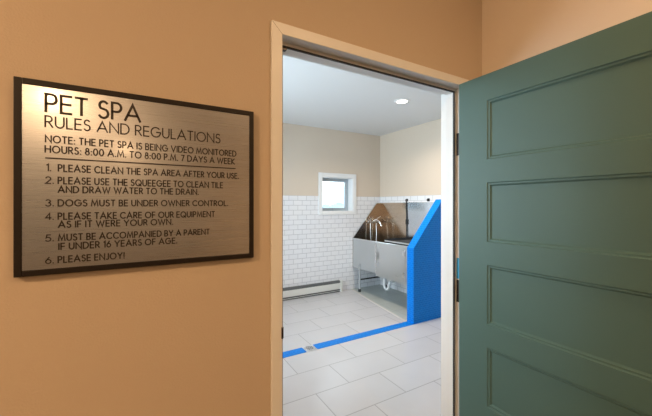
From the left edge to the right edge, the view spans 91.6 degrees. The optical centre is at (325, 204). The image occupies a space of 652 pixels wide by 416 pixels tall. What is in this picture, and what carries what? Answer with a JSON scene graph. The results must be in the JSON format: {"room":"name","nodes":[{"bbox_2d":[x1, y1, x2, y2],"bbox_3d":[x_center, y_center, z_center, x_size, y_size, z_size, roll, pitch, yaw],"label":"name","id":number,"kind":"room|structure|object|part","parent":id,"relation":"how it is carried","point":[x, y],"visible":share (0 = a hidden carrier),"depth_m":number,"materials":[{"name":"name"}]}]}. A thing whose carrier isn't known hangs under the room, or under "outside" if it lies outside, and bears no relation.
{"room":"hallway","nodes":[
{"label":"hallway","id":0,"kind":"room"},
{"bbox_2d":[0,0,481,415],"bbox_3d":[0.186,0.102,1.338,6.156,2.717,0.115,0,0,-30],"label":"wall","id":1,"kind":"structure","parent":0,"point":[184,339],"depth_m":0.90,"materials":[{"name":"orange paint"}]},
{"bbox_2d":[13,76,253,277],"bbox_3d":[-0.481,-0.064,0.880,0.567,0.467,0.014,0,0,-30],"label":"wall sign","id":2,"kind":"object","parent":1,"relation":"attached to","point":[103,179],"visible":1,"depth_m":0.84,"materials":[{"name":"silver metal"}]},
{"bbox_2d":[271,20,468,415],"bbox_3d":[0.228,0.424,1.361,1.018,2.072,0.141,0,0,-30],"label":"door frame","id":3,"kind":"structure","parent":1,"relation":"attached to","point":[287,40],"depth_m":1.32,"materials":[{"name":"beige wood"}]},
{"bbox_3d":[-0.155,0.431,1.081,0.007,0.048,0.038,0,0,-30],"label":"strike plate","id":4,"kind":"part","parent":3,"relation":"part of","materials":[{"name":"brown metal"}]},
{"bbox_2d":[457,258,458,278],"bbox_3d":[0.657,0.314,1.558,0.001,0.102,0.037,0,0,-30],"label":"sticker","id":5,"kind":"object","parent":1,"relation":"attached to","point":[457,258],"visible":0.36,"depth_m":1.56,"materials":[{"name":"blue"}]},
{"bbox_2d":[456,11,651,415],"bbox_3d":[0.871,0.441,1.132,0.166,2.022,0.988,0,0,-30],"label":"door","id":6,"kind":"structure","parent":1,"relation":"in","point":[554,146],"depth_m":1.15,"materials":[{"name":"teal paint"}]},
{"bbox_3d":[0.884,0.751,1.109,0.043,0.260,0.654,0,0,-30],"label":"panel","id":7,"kind":"part","parent":6,"relation":"part of","materials":[{"name":"teal paint"}]},
{"bbox_3d":[0.884,0.392,1.109,0.043,0.260,0.654,0,0,-30],"label":"panel","id":8,"kind":"part","parent":6,"relation":"part of","materials":[{"name":"teal paint"}]},
{"bbox_3d":[0.884,0.033,1.109,0.043,0.260,0.654,0,0,-30],"label":"panel","id":9,"kind":"part","parent":6,"relation":"part of","materials":[{"name":"teal paint"}]},
{"bbox_3d":[0.884,-0.327,1.109,0.043,0.260,0.654,0,0,-30],"label":"panel","id":10,"kind":"part","parent":6,"relation":"part of","materials":[{"name":"teal paint"}]},
{"bbox_2d":[283,123,379,196],"bbox_3d":[-0.952,0.102,4.821,4.656,2.717,0.220,0,0,-30],"label":"wall","id":11,"kind":"structure","parent":0,"point":[308,151],"depth_m":5.24,"materials":[{"name":"beige paint"}]},
{"bbox_2d":[283,195,379,289],"bbox_3d":[-0.895,0.658,4.722,4.356,1.604,0.008,0,0,-30],"label":"wall tile","id":12,"kind":"structure","parent":11,"relation":"attached to","point":[317,248],"depth_m":5.16,"materials":[{"name":"white tile"}]},
{"bbox_2d":[283,280,342,300],"bbox_3d":[-0.902,1.364,4.678,2.700,0.190,0.061,0,0,-30],"label":"baseboard heater","id":13,"kind":"object","parent":12,"relation":"attached to","point":[295,292],"visible":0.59,"depth_m":5.05,"materials":[{"name":"white metal"}]},
{"bbox_2d":[318,172,355,214],"bbox_3d":[0.150,-0.179,5.428,0.744,0.695,0.226,0,0,-30],"label":"window","id":14,"kind":"structure","parent":11,"relation":"in","point":[349,180],"depth_m":5.44,"materials":[{"name":"white paint"}]},
{"bbox_3d":[0.123,-0.172,5.474,0.593,0.551,0.050,0,0,-30],"label":"sash","id":15,"kind":"part","parent":14,"relation":"part of","materials":[{"name":"white glass"}]},
{"bbox_2d":[283,284,440,415],"bbox_3d":[-0.030,1.508,3.217,4.356,0.103,3.480,0,0,-30],"label":"floor","id":16,"kind":"structure","parent":0,"point":[396,372],"depth_m":2.99,"materials":[{"name":"tile"}]},
{"bbox_2d":[302,345,317,351],"bbox_3d":[-0.166,1.457,3.217,0.124,0.006,0.120,0,0,-30],"label":"floor drain","id":17,"kind":"object","parent":16,"relation":"on","point":[309,348],"visible":1,"depth_m":3.21,"materials":[{"name":"silver metal"}]},
{"bbox_2d":[283,317,440,357],"bbox_3d":[-0.067,1.458,3.274,4.348,0.004,0.110,0,0,-30],"label":"floor strip","id":18,"kind":"object","parent":16,"relation":"on","point":[293,352],"visible":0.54,"depth_m":3.45,"materials":[{"name":"blue tile"}]},
{"bbox_2d":[352,202,433,291],"bbox_3d":[1.107,0.710,4.942,0.638,1.495,1.594,0,0,-30],"label":"sink","id":19,"kind":"object","parent":16,"relation":"on","point":[388,261],"visible":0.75,"depth_m":5.14,"materials":[{"name":"silver metal"}]},
{"bbox_3d":[0.564,1.202,5.312,0.033,0.425,0.033,0,0,-30],"label":"leg","id":20,"kind":"part","parent":19,"relation":"part of","materials":[{"name":"silver metal"}]},
{"bbox_3d":[0.624,0.833,5.233,0.018,0.489,0.609,0,0,-30],"label":"panel","id":21,"kind":"part","parent":19,"relation":"part of","materials":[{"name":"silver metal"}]},
{"bbox_2d":[367,216,381,240],"bbox_3d":[0.871,0.519,5.596,0.259,0.623,0.213,0,0,-30],"label":"faucet","id":22,"kind":"object","parent":19,"relation":"attached to","point":[374,221],"visible":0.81,"depth_m":5.61,"materials":[{"name":"silver metal"}]},
{"bbox_3d":[0.945,0.852,4.664,0.020,0.515,0.620,0,0,-30],"label":"tub door","id":23,"kind":"part","parent":19,"relation":"part of","materials":[{"name":"silver metal"}]},
{"bbox_2d":[384,237,412,245],"bbox_3d":[1.306,0.542,4.629,0.591,0.055,0.683,0,0,-30],"label":"rack","id":24,"kind":"object","parent":19,"relation":"on","point":[405,241],"visible":0.36,"depth_m":4.75,"materials":[{"name":"grey metal"}]},
{"bbox_3d":[1.184,0.851,4.253,0.022,0.525,0.322,0,0,-30],"label":"corner post","id":25,"kind":"part","parent":19,"relation":"part of","materials":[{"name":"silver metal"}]},
{"bbox_2d":[283,55,440,135],"bbox_3d":[-0.120,-1.317,3.374,4.656,0.120,3.719,0,0,-30],"label":"ceiling","id":26,"kind":"structure","parent":0,"point":[314,94],"depth_m":3.86,"materials":[{"name":"white paint"}]},
{"bbox_2d":[394,98,409,103],"bbox_3d":[0.921,-1.252,3.843,0.190,0.010,0.190,0,0,-30],"label":"recessed light","id":27,"kind":"object","parent":26,"relation":"in","point":[402,100],"visible":1,"depth_m":3.83,"materials":[{"name":"white paint"}]},
{"bbox_2d":[380,119,440,196],"bbox_3d":[1.908,0.102,4.367,0.150,2.717,3.419,0,0,-30],"label":"wall","id":28,"kind":"structure","parent":0,"point":[410,158],"depth_m":5.11,"materials":[{"name":"beige paint"}]},
{"bbox_2d":[380,195,440,292],"bbox_3d":[1.842,0.658,4.324,0.008,1.604,3.411,0,0,-30],"label":"wall tile","id":29,"kind":"structure","parent":28,"relation":"attached to","point":[422,198],"depth_m":5.30,"materials":[{"name":"white tile"}]},
{"bbox_2d":[407,199,440,323],"bbox_3d":[1.427,0.693,4.137,0.893,1.526,0.110,0,0,-30],"label":"wall","id":30,"kind":"structure","parent":0,"point":[424,249],"depth_m":3.98,"materials":[{"name":"blue tile"}]},
{"bbox_2d":[482,0,651,75],"bbox_3d":[3.060,0.102,-2.156,0.150,2.717,8.810,0,0,-30],"label":"wall","id":31,"kind":"structure","parent":0,"point":[513,31],"depth_m":1.39,"materials":[{"name":"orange paint"}]},
{"bbox_3d":[1.314,-0.074,5.191,0.043,0.047,0.044,0,0,-30],"label":"bolt","id":32,"kind":"object","parent":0,"visible":0},
{"bbox_2d":[405,201,407,236],"bbox_3d":[1.314,0.341,5.178,0.034,0.798,0.038,0,0,-30],"label":"tether","id":33,"kind":"object","parent":32,"relation":"hanging from","point":[406,219],"visible":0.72,"depth_m":5.17,"materials":[{"name":"black rubber"}]},
{"label":"outside","id":34,"kind":"structure","parent":0,"visible":0},
{"bbox_3d":[-4.315,4.660,127.869,200.000,0.400,214.000,0,0,-30],"label":"ground","id":35,"kind":"structure","parent":34,"visible":0},
{"bbox_2d":[322,202,343,207],"bbox_3d":[-35.222,1.321,181.616,200.000,6.478,50.000,0,0,-30],"label":"hills","id":36,"kind":"structure","parent":35,"relation":"on","point":[338,204],"depth_m":199.39,"materials":[{"name":"white"}]}
]}

